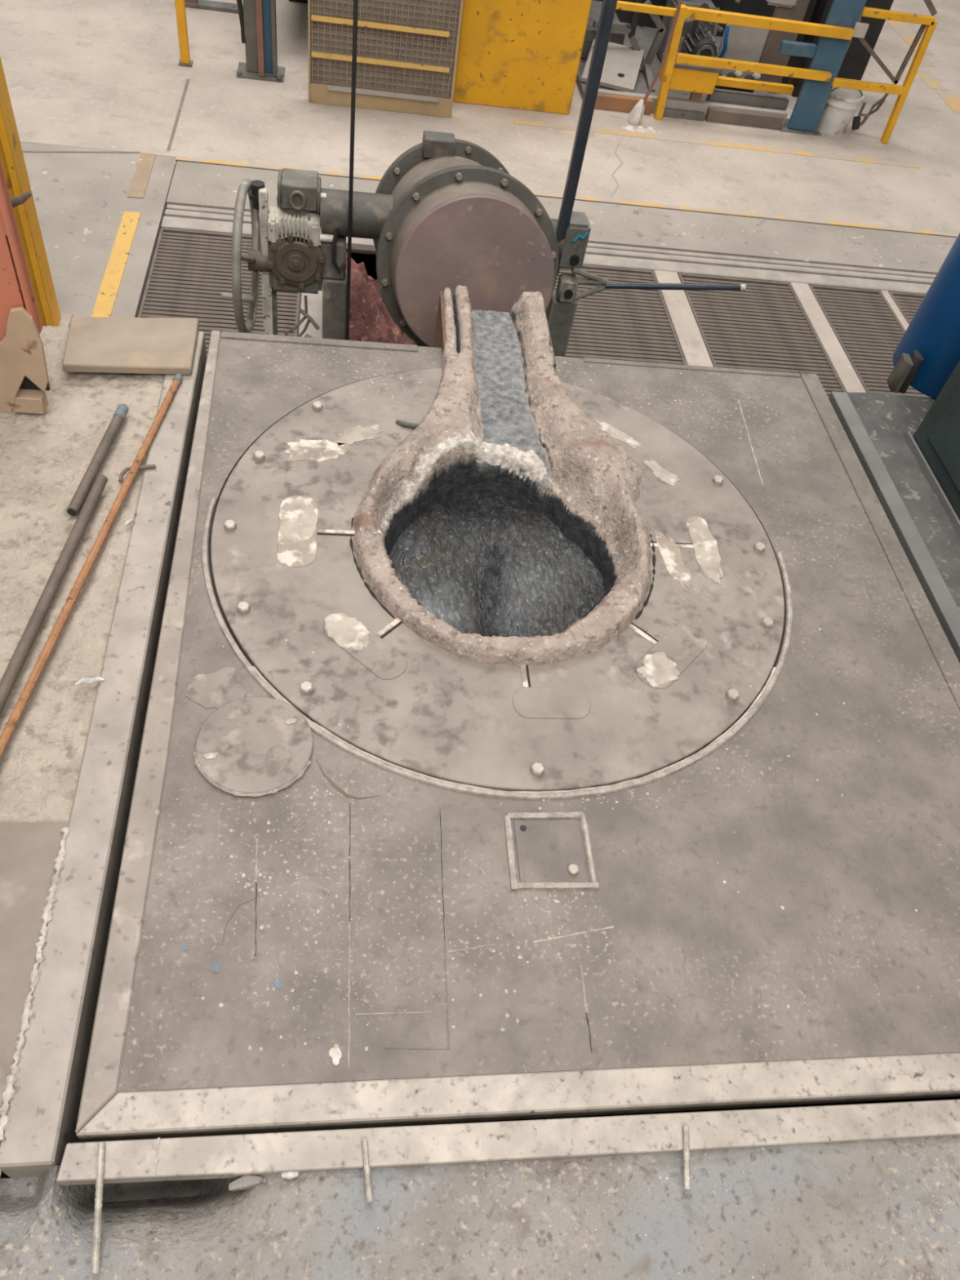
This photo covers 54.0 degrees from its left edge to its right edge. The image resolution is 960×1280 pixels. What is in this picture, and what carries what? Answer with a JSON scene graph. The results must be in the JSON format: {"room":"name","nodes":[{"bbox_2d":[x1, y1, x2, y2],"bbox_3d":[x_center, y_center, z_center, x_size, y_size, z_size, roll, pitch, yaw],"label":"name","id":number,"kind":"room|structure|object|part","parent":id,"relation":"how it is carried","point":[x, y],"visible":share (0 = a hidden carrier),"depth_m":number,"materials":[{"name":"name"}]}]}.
{"room":"metal foundry","nodes":[
{"label":"metal foundry","id":0,"kind":"room"},
{"bbox_2d":[0,0,959,392],"bbox_3d":[1.239,-6.631,10.113,24.000,1.104,18.000,1,51,-9],"label":"floor","id":1,"kind":"structure","parent":0,"point":[122,143],"depth_m":6.47,"materials":[{"name":"concrete"}]},
{"bbox_2d":[0,57,73,328],"bbox_3d":[-1.954,-2.602,3.345,0.290,3.400,0.240,1,51,-9],"label":"steel post","id":2,"kind":"object","parent":1,"relation":"on","point":[11,157],"visible":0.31,"depth_m":4.20,"materials":[{"name":"yellow metal"}]},
{"bbox_3d":[-2.182,-1.543,4.645,0.290,0.015,0.240,1,51,-9],"label":"plate","id":3,"kind":"part","parent":2,"relation":"part of","materials":[{"name":"metal"}]},
{"bbox_2d":[174,0,193,66],"bbox_3d":[-2.016,-4.615,6.211,0.090,1.500,0.090,1,51,-9],"label":"railing post","id":4,"kind":"object","parent":1,"relation":"on","point":[184,60],"visible":1,"depth_m":6.62,"materials":[{"name":"yellow metal"}]},
{"bbox_3d":[-2.116,-4.150,6.782,0.090,0.012,0.090,1,51,-9],"label":"plate","id":5,"kind":"part","parent":4,"relation":"part of","materials":[{"name":"grey metal"}]},
{"bbox_2d":[184,0,243,13],"bbox_3d":[-1.958,-5.473,6.984,0.620,1.400,0.120,1,51,-9],"label":"stand","id":6,"kind":"object","parent":1,"relation":"on","point":[200,4],"visible":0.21,"depth_m":7.47,"materials":[{"name":"grey metal"}]},
{"bbox_2d":[137,227,301,356],"bbox_3d":[-1.351,-1.565,4.854,0.806,0.046,1.965,1,51,-9],"label":"floor grate","id":7,"kind":"object","parent":1,"relation":"on","point":[189,271],"depth_m":5.09,"materials":[{"name":"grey metal"}]},
{"bbox_2d":[236,0,284,82],"bbox_3d":[-1.477,-4.651,6.204,0.330,1.700,0.246,1,51,-9],"label":"steel column","id":8,"kind":"structure","parent":1,"relation":"on","point":[260,15],"depth_m":6.67,"materials":[{"name":"grey metal"}]},
{"bbox_2d":[236,0,245,43],"bbox_3d":[-1.617,-4.605,6.208,0.094,1.202,0.046,1,51,-9],"label":"cable","id":9,"kind":"object","parent":8,"relation":"hanging from","point":[239,2],"visible":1,"depth_m":6.55,"materials":[{"name":"black rubber"}]},
{"bbox_3d":[-1.591,-4.126,6.853,0.330,0.015,0.240,1,51,-9],"label":"plate","id":10,"kind":"part","parent":8,"relation":"part of","materials":[{"name":"grey metal"}]},
{"bbox_2d":[288,0,307,3],"bbox_3d":[-1.377,-5.255,7.169,0.225,1.000,1.300,1,51,-9],"label":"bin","id":11,"kind":"object","parent":1,"relation":"on","point":[295,1],"visible":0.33,"depth_m":7.82,"materials":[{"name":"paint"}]},
{"bbox_2d":[345,252,417,346],"bbox_3d":[-0.258,-1.267,5.022,1.120,1.337,2.340,1,51,-9],"label":"heap","id":12,"kind":"object","parent":1,"relation":"on","point":[370,319],"visible":0.08,"depth_m":4.74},
{"bbox_2d":[307,0,463,117],"bbox_3d":[-0.622,-4.219,6.242,1.017,1.332,0.085,1,51,-9],"label":"guard","id":13,"kind":"object","parent":1,"relation":"on","point":[407,51],"visible":1,"depth_m":6.48,"materials":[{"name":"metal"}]},
{"bbox_3d":[-1.121,-4.231,6.185,0.013,1.300,0.060,1,51,-9],"label":"frame","id":14,"kind":"part","parent":13,"relation":"part of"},
{"bbox_3d":[-0.702,-3.839,6.703,0.990,0.125,0.038,1,51,-9],"label":"kick plate","id":15,"kind":"part","parent":13,"relation":"part of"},
{"bbox_3d":[-0.132,-4.207,6.338,0.019,1.300,0.060,1,51,-9],"label":"frame","id":16,"kind":"part","parent":13,"relation":"part of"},
{"bbox_2d":[0,325,959,1279],"bbox_3d":[-0.192,1.480,1.750,9.000,1.215,5.180,1,51,-9],"label":"platform","id":17,"kind":"object","parent":1,"relation":"on","point":[863,1191],"visible":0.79,"depth_m":1.58,"materials":[{"name":"concrete"}]},
{"bbox_2d":[0,159,50,413],"bbox_3d":[-1.389,-1.093,1.889,0.752,1.500,0.050,1,51,-9],"label":"panel","id":18,"kind":"object","parent":17,"relation":"on","point":[24,375],"visible":1,"depth_m":2.31,"materials":[{"name":"orange paint"}]},
{"bbox_3d":[-1.389,-1.159,1.813,0.726,1.300,0.014,1,51,-9],"label":"panel","id":19,"kind":"part","parent":18,"relation":"part of","materials":[{"name":"orange paint"}]},
{"bbox_2d":[10,191,32,207],"bbox_3d":[-1.068,-1.012,2.168,0.080,0.047,0.022,1,51,-9],"label":"hook","id":20,"kind":"object","parent":18,"relation":"attached to","point":[20,199],"visible":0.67,"depth_m":2.16,"materials":[{"name":"metal"}]},
{"bbox_3d":[-1.010,-1.159,1.853,0.018,1.260,0.031,1,51,-9],"label":"corner post","id":21,"kind":"part","parent":18,"relation":"part of","materials":[{"name":"orange metal"}]},
{"bbox_2d":[0,474,107,714],"bbox_3d":[-0.985,0.196,1.863,0.026,0.027,1.558,7,50,-4],"label":"pipe","id":22,"kind":"object","parent":17,"relation":"on","point":[7,682],"visible":1,"depth_m":2.10,"materials":[{"name":"grey metal"}]},
{"bbox_2d":[75,675,104,686],"bbox_3d":[-0.825,0.086,1.990,0.059,0.018,0.020,-9,53,-16],"label":"metal splash","id":23,"kind":"object","parent":17,"relation":"on","point":[83,680],"visible":1,"depth_m":1.99,"materials":[{"name":"silver metal"}]},
{"bbox_2d":[0,373,182,758],"bbox_3d":[-0.937,0.122,1.934,0.023,0.023,2.270,8,50,-3],"label":"bar","id":24,"kind":"object","parent":17,"relation":"on","point":[9,728],"visible":1,"depth_m":2.14,"materials":[{"name":"metal"}]},
{"bbox_2d":[66,403,128,515],"bbox_3d":[-0.972,-0.469,2.408,0.028,0.028,0.422,8,50,-4],"label":"pipe","id":25,"kind":"object","parent":17,"relation":"on","point":[74,506],"visible":1,"depth_m":2.38,"materials":[{"name":"black metal"}]},
{"bbox_2d":[91,1142,105,1274],"bbox_3d":[-0.573,0.850,1.415,0.011,0.015,0.172,-4,52,-13],"label":"stub","id":26,"kind":"object","parent":17,"relation":"on","point":[100,1153],"visible":1,"depth_m":1.41,"materials":[{"name":"metal"}]},
{"bbox_2d":[124,519,133,525],"bbox_3d":[-0.854,-0.287,2.293,0.024,0.014,0.013,-32,63,-30],"label":"metal splash","id":27,"kind":"object","parent":17,"relation":"on","point":[127,522],"visible":1,"depth_m":2.29,"materials":[{"name":"silver metal"}]},
{"bbox_2d":[62,316,199,374],"bbox_3d":[-0.997,-0.851,2.712,0.356,0.026,0.250,-2,52,-12],"label":"flat slab","id":28,"kind":"object","parent":17,"relation":"on","point":[97,344],"visible":1,"depth_m":2.69,"materials":[{"name":"beige stone"}]},
{"bbox_2d":[118,464,155,482],"bbox_3d":[-0.880,-0.432,2.409,0.101,0.022,0.031,-27,60,-28],"label":"wire","id":29,"kind":"object","parent":17,"relation":"on","point":[126,469],"visible":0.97,"depth_m":2.40,"materials":[{"name":"grey metal"}]},
{"bbox_2d":[228,1174,266,1191],"bbox_3d":[-0.365,0.852,1.482,0.057,0.020,0.019,1,51,-9],"label":"lump","id":30,"kind":"object","parent":17,"relation":"on","point":[246,1181],"visible":1,"depth_m":1.48,"materials":[{"name":"stone"}]},
{"bbox_2d":[281,1171,298,1179],"bbox_3d":[-0.300,0.843,1.490,0.027,0.014,0.018,1,51,-9],"label":"lump","id":31,"kind":"object","parent":17,"relation":"on","point":[290,1175],"visible":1,"depth_m":1.49,"materials":[{"name":"white paint"}]},
{"bbox_2d":[361,1138,373,1203],"bbox_3d":[-0.179,0.840,1.494,0.011,0.014,0.089,-3,52,-12],"label":"stub","id":32,"kind":"object","parent":17,"relation":"on","point":[366,1168],"visible":1,"depth_m":1.49,"materials":[{"name":"grey metal"}]},
{"bbox_2d":[75,284,959,1142],"bbox_3d":[0.155,0.203,2.806,1.948,1.285,2.434,1,51,-9],"label":"furnace","id":33,"kind":"object","parent":17,"relation":"in","point":[691,844],"visible":0.91,"depth_m":2.00,"materials":[{"name":"metal"}]},
{"bbox_2d":[203,751,217,759],"bbox_3d":[-0.547,0.236,1.914,0.029,0.004,0.015,-5,52,-14],"label":"paint splatter","id":34,"kind":"object","parent":33,"relation":"on","point":[206,755],"depth_m":1.91,"materials":[{"name":"white paint"}]},
{"bbox_2d":[284,718,296,724],"bbox_3d":[-0.400,0.172,1.992,0.024,0.004,0.013,-13,55,-20],"label":"paint splatter","id":35,"kind":"object","parent":33,"relation":"on","point":[287,721],"depth_m":1.99,"materials":[{"name":"white paint"}]},
{"bbox_2d":[328,1044,341,1066],"bbox_3d":[-0.245,0.705,1.601,0.021,0.004,0.033,-18,56,-23],"label":"paint splatter","id":36,"kind":"object","parent":33,"relation":"on","point":[335,1050],"depth_m":1.60,"materials":[{"name":"white paint"}]},
{"bbox_2d":[389,495,604,637],"bbox_3d":[0.053,-0.143,2.523,0.762,0.034,0.762,1,51,-9],"label":"bath","id":37,"kind":"object","parent":33,"relation":"in","point":[485,566],"visible":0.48,"depth_m":2.56,"materials":[{"name":"grey metal"}]},
{"bbox_3d":[0.065,-0.252,2.445,1.471,0.026,1.471,1,51,-9],"label":"lid plate","id":38,"kind":"part","parent":33,"relation":"part of","materials":[{"name":"metal"}]},
{"bbox_3d":[0.238,1.161,2.128,1.890,1.149,0.020,1,51,-9],"label":"panel","id":39,"kind":"part","parent":33,"relation":"part of","materials":[{"name":"grey metal"}]},
{"bbox_2d":[682,1124,690,1190],"bbox_3d":[0.343,0.861,1.569,0.011,0.015,0.095,10,50,-2],"label":"stub","id":40,"kind":"object","parent":17,"relation":"on","point":[686,1176],"visible":1,"depth_m":1.56,"materials":[{"name":"grey metal"}]},
{"bbox_2d":[886,232,959,399],"bbox_3d":[1.682,-1.535,2.458,0.396,2.006,0.340,1,51,-9],"label":"tank","id":41,"kind":"object","parent":17,"relation":"on","point":[927,353],"visible":0.91,"depth_m":3.04,"materials":[{"name":"metal"}]},
{"bbox_2d":[912,360,959,519],"bbox_3d":[1.906,-0.481,2.131,0.834,1.250,1.385,1,51,-9],"label":"cabinet","id":42,"kind":"object","parent":17,"relation":"on","point":[937,437],"visible":1,"depth_m":2.80,"materials":[{"name":"grey metal"}]},
{"bbox_3d":[1.498,-0.488,2.059,0.006,1.140,1.270,1,51,-9],"label":"door","id":43,"kind":"part","parent":42,"relation":"part of","materials":[{"name":"green paint"}]},
{"bbox_2d":[221,0,746,356],"bbox_3d":[0.123,-1.783,3.185,2.049,3.180,0.934,1,51,-9],"label":"machine","id":44,"kind":"object","parent":1,"relation":"on","point":[446,212],"visible":0.9,"depth_m":3.35,"materials":[{"name":"metal"}]},
{"bbox_3d":[-0.935,-1.319,3.634,0.119,0.033,0.027,1,51,-9],"label":"crank handle","id":45,"kind":"part","parent":44,"relation":"part of","materials":[{"name":"grey metal"}]},
{"bbox_3d":[-0.796,-1.507,3.487,0.030,0.322,0.030,1,51,-9],"label":"mounting plate","id":46,"kind":"part","parent":44,"relation":"part of","materials":[{"name":"grey metal"}]},
{"bbox_3d":[-0.882,-1.128,3.952,0.046,0.910,0.030,1,51,-9],"label":"leg","id":47,"kind":"part","parent":44,"relation":"part of","materials":[{"name":"grey metal"}]},
{"bbox_3d":[-0.861,-1.159,3.988,0.020,0.900,0.030,1,51,-9],"label":"leg","id":48,"kind":"part","parent":44,"relation":"part of","materials":[{"name":"grey metal"}]},
{"bbox_3d":[-0.384,-1.934,2.907,0.024,2.460,0.020,1,51,-9],"label":"bail arm","id":49,"kind":"part","parent":44,"relation":"part of","materials":[{"name":"black metal"}]},
{"bbox_3d":[-0.016,-1.232,3.238,0.552,0.541,0.162,1,51,-9],"label":"plate","id":50,"kind":"part","parent":44,"relation":"part of","materials":[{"name":"brown metal"}]},
{"bbox_3d":[0.423,-2.072,2.894,0.050,2.050,0.034,-9,53,-17],"label":"bail arm","id":51,"kind":"part","parent":44,"relation":"part of"},
{"bbox_3d":[0.425,-1.404,3.696,0.147,0.035,0.023,1,51,-9],"label":"bracket arm","id":52,"kind":"part","parent":44,"relation":"part of"},
{"bbox_3d":[0.428,-1.420,3.677,0.151,0.060,0.023,1,51,-9],"label":"bracket arm","id":53,"kind":"part","parent":44,"relation":"part of"},
{"bbox_3d":[0.432,-1.376,3.733,0.129,0.082,0.023,1,51,-9],"label":"bracket arm","id":54,"kind":"part","parent":44,"relation":"part of"},
{"bbox_2d":[453,0,591,114],"bbox_3d":[0.330,-4.523,6.546,0.896,1.498,0.180,1,51,-9],"label":"guard","id":55,"kind":"object","parent":1,"relation":"on","point":[513,54],"visible":0.89,"depth_m":6.78,"materials":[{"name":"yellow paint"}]},
{"bbox_3d":[2.931,-2.285,6.190,9.650,0.048,0.115,1,51,-9],"label":"rail","id":56,"kind":"part","parent":1,"relation":"part of","materials":[{"name":"metal"}]},
{"bbox_3d":[2.922,-2.376,6.264,9.650,0.046,0.050,1,51,-9],"label":"rail","id":57,"kind":"part","parent":1,"relation":"part of","materials":[{"name":"metal"}]},
{"bbox_3d":[2.916,-2.432,6.310,9.650,0.042,0.035,1,51,-9],"label":"rail","id":58,"kind":"part","parent":1,"relation":"part of","materials":[{"name":"metal"}]},
{"bbox_2d":[545,264,686,364],"bbox_3d":[0.776,-1.513,5.184,0.750,0.046,1.965,1,51,-9],"label":"floor grate","id":59,"kind":"object","parent":1,"relation":"on","point":[635,325],"depth_m":5.42,"materials":[{"name":"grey metal"}]},
{"bbox_2d":[621,124,662,133],"bbox_3d":[1.223,-3.874,7.142,0.323,0.013,0.107,1,51,-9],"label":"plaster spill","id":60,"kind":"object","parent":1,"relation":"on","point":[640,129],"visible":1,"depth_m":7.13,"materials":[{"name":"white"}]},
{"bbox_2d":[628,0,681,125],"bbox_3d":[1.296,-4.331,6.822,0.100,1.106,0.222,41,56,22],"label":"rod","id":61,"kind":"object","parent":1,"relation":"on","point":[636,115],"visible":1,"depth_m":7.06,"materials":[{"name":"white paint"}]},
{"bbox_3d":[1.333,-4.349,6.810,0.167,1.054,0.058,-32,62,-30],"label":"rod","id":62,"kind":"part","parent":61,"relation":"part of","materials":[{"name":"brown metal"}]},
{"bbox_2d":[576,0,817,129],"bbox_3d":[1.895,-5.726,7.215,2.150,2.400,2.315,1,51,-9],"label":"machine","id":63,"kind":"object","parent":1,"relation":"on","point":[637,44],"visible":0.63,"depth_m":7.53,"materials":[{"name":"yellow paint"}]},
{"bbox_3d":[0.965,-5.105,7.890,0.350,0.225,0.700,1,51,-9],"label":"tank","id":64,"kind":"part","parent":63,"relation":"part of","materials":[{"name":"grey metal"}]},
{"bbox_2d":[581,39,644,92],"bbox_3d":[1.061,-4.580,7.515,0.420,0.149,0.529,14,50,2],"label":"tray","id":65,"kind":"object","parent":63,"relation":"on","point":[624,65],"depth_m":7.51,"materials":[{"name":"white metal"}]},
{"bbox_3d":[1.071,-4.144,7.279,0.520,0.100,0.055,1,51,-9],"label":"skid rail","id":66,"kind":"part","parent":63,"relation":"part of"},
{"bbox_3d":[1.363,-4.532,7.614,0.050,0.100,0.407,4,51,-7],"label":"table leg","id":67,"kind":"part","parent":63,"relation":"part of","materials":[{"name":"grey metal"}]},
{"bbox_2d":[658,53,722,100],"bbox_3d":[1.592,-4.291,7.276,0.430,0.320,0.210,1,51,-9],"label":"junction box","id":68,"kind":"object","parent":63,"relation":"on","point":[695,79],"visible":0.61,"depth_m":7.17,"materials":[{"name":"yellow paint"}]},
{"bbox_3d":[1.612,-4.384,7.162,0.430,0.024,0.210,1,51,-9],"label":"lid","id":69,"kind":"part","parent":68,"relation":"part of","materials":[{"name":"yellow metal"}]},
{"bbox_3d":[1.694,-4.271,7.395,0.080,0.139,0.050,1,51,-9],"label":"leg","id":70,"kind":"part","parent":68,"relation":"part of","materials":[{"name":"yellow metal"}]},
{"bbox_3d":[1.620,-4.178,7.399,1.640,0.105,0.058,1,51,-9],"label":"skid rail","id":71,"kind":"part","parent":63,"relation":"part of","materials":[{"name":"grey metal"}]},
{"bbox_3d":[1.791,-4.794,7.635,0.200,0.200,0.290,1,51,-9],"label":"motor","id":72,"kind":"part","parent":63,"relation":"part of","materials":[{"name":"grey metal"}]},
{"bbox_3d":[2.131,-4.815,7.732,0.360,0.410,0.030,1,51,-9],"label":"panel","id":73,"kind":"part","parent":63,"relation":"part of","materials":[{"name":"grey metal"}]},
{"bbox_3d":[2.139,-4.342,7.377,0.650,0.055,0.050,1,51,-9],"label":"rail","id":74,"kind":"part","parent":63,"relation":"part of","materials":[{"name":"yellow metal"}]},
{"bbox_2d":[615,0,869,119],"bbox_3d":[1.835,-4.296,7.082,1.960,0.801,0.060,1,51,-9],"label":"guard railing","id":75,"kind":"object","parent":1,"relation":"on","point":[860,29],"visible":0.91,"depth_m":6.92,"materials":[{"name":"yellow metal"}]},
{"bbox_3d":[1.173,-4.510,6.732,0.535,0.045,0.040,1,51,-9],"label":"rail","id":76,"kind":"part","parent":75,"relation":"part of","materials":[{"name":"yellow metal"}]},
{"bbox_3d":[1.414,-4.295,7.032,0.096,0.762,0.060,1,51,-9],"label":"post","id":77,"kind":"part","parent":75,"relation":"part of","materials":[{"name":"yellow metal"}]},
{"bbox_3d":[2.061,-4.309,7.095,1.230,0.055,0.050,1,51,-9],"label":"rail","id":78,"kind":"part","parent":75,"relation":"part of","materials":[{"name":"yellow metal"}]},
{"bbox_3d":[2.093,-4.493,6.867,1.325,0.065,0.050,1,51,-9],"label":"rail","id":79,"kind":"part","parent":75,"relation":"part of","materials":[{"name":"yellow metal"}]},
{"bbox_2d":[677,273,846,397],"bbox_3d":[1.670,-1.491,5.323,0.740,0.046,1.965,1,51,-9],"label":"floor grate","id":80,"kind":"object","parent":1,"relation":"on","point":[765,326],"depth_m":5.58,"materials":[{"name":"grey metal"}]},
{"bbox_2d":[777,0,866,136],"bbox_3d":[2.663,-5.133,6.346,0.550,3.200,0.240,1,51,-9],"label":"steel column","id":81,"kind":"structure","parent":1,"relation":"on","point":[828,55],"depth_m":7.13,"materials":[{"name":"blue metal"}]},
{"bbox_3d":[2.552,-4.133,7.587,0.340,0.012,0.240,1,51,-9],"label":"plate","id":82,"kind":"part","parent":81,"relation":"part of","materials":[{"name":"metal"}]},
{"bbox_2d":[786,0,893,97],"bbox_3d":[3.048,-5.376,7.327,0.540,2.100,0.300,1,51,-9],"label":"tall cabinet","id":83,"kind":"object","parent":1,"relation":"on","point":[855,60],"visible":0.19,"depth_m":7.73,"materials":[{"name":"metal"}]},
{"bbox_2d":[817,86,864,135],"bbox_3d":[2.868,-4.260,7.530,0.311,0.344,0.310,1,51,-9],"label":"bucket","id":84,"kind":"object","parent":1,"relation":"on","point":[842,104],"visible":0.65,"depth_m":7.49,"materials":[{"name":"white plastic"}]},
{"bbox_3d":[2.887,-4.304,7.413,0.311,0.106,0.012,1,51,-9],"label":"handle","id":85,"kind":"part","parent":84,"relation":"part of","materials":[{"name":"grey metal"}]},
{"bbox_2d":[808,284,930,397],"bbox_3d":[2.406,-1.473,5.437,0.490,0.046,1.965,1,51,-9],"label":"floor grate","id":86,"kind":"object","parent":1,"relation":"on","point":[864,325],"depth_m":5.74,"materials":[{"name":"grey metal"}]},
{"bbox_2d":[851,84,893,129],"bbox_3d":[3.131,-4.258,7.534,0.221,0.360,0.030,1,51,-9],"label":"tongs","id":87,"kind":"object","parent":1,"relation":"on","point":[856,123],"visible":0.94,"depth_m":7.57,"materials":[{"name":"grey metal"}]},
{"bbox_2d":[831,0,937,143],"bbox_3d":[3.052,-4.447,7.136,0.655,1.235,0.103,1,51,-9],"label":"guard railing","id":88,"kind":"object","parent":1,"relation":"on","point":[930,22],"visible":0.98,"depth_m":7.19,"materials":[{"name":"yellow metal"}]},
{"bbox_3d":[2.754,-4.449,7.087,0.050,0.511,0.020,1,51,-9],"label":"post","id":89,"kind":"part","parent":88,"relation":"part of","materials":[{"name":"metal"}]},
{"bbox_3d":[2.999,-4.282,7.290,0.585,0.055,0.045,1,51,-9],"label":"rail","id":90,"kind":"part","parent":88,"relation":"part of","materials":[{"name":"yellow metal"}]},
{"bbox_3d":[3.073,-4.580,6.925,0.565,0.050,0.045,1,51,-9],"label":"rail","id":91,"kind":"part","parent":88,"relation":"part of","materials":[{"name":"yellow metal"}]},
{"bbox_3d":[3.311,-4.306,7.303,0.085,0.872,0.050,1,51,-9],"label":"post","id":92,"kind":"part","parent":88,"relation":"part of","materials":[{"name":"yellow metal"}]},
{"bbox_2d":[888,291,925,324],"bbox_3d":[3.268,-1.452,5.571,1.135,0.046,1.965,1,51,-9],"label":"floor grate","id":93,"kind":"object","parent":1,"relation":"on","point":[908,304],"depth_m":6.03,"materials":[{"name":"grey metal"}]}
]}

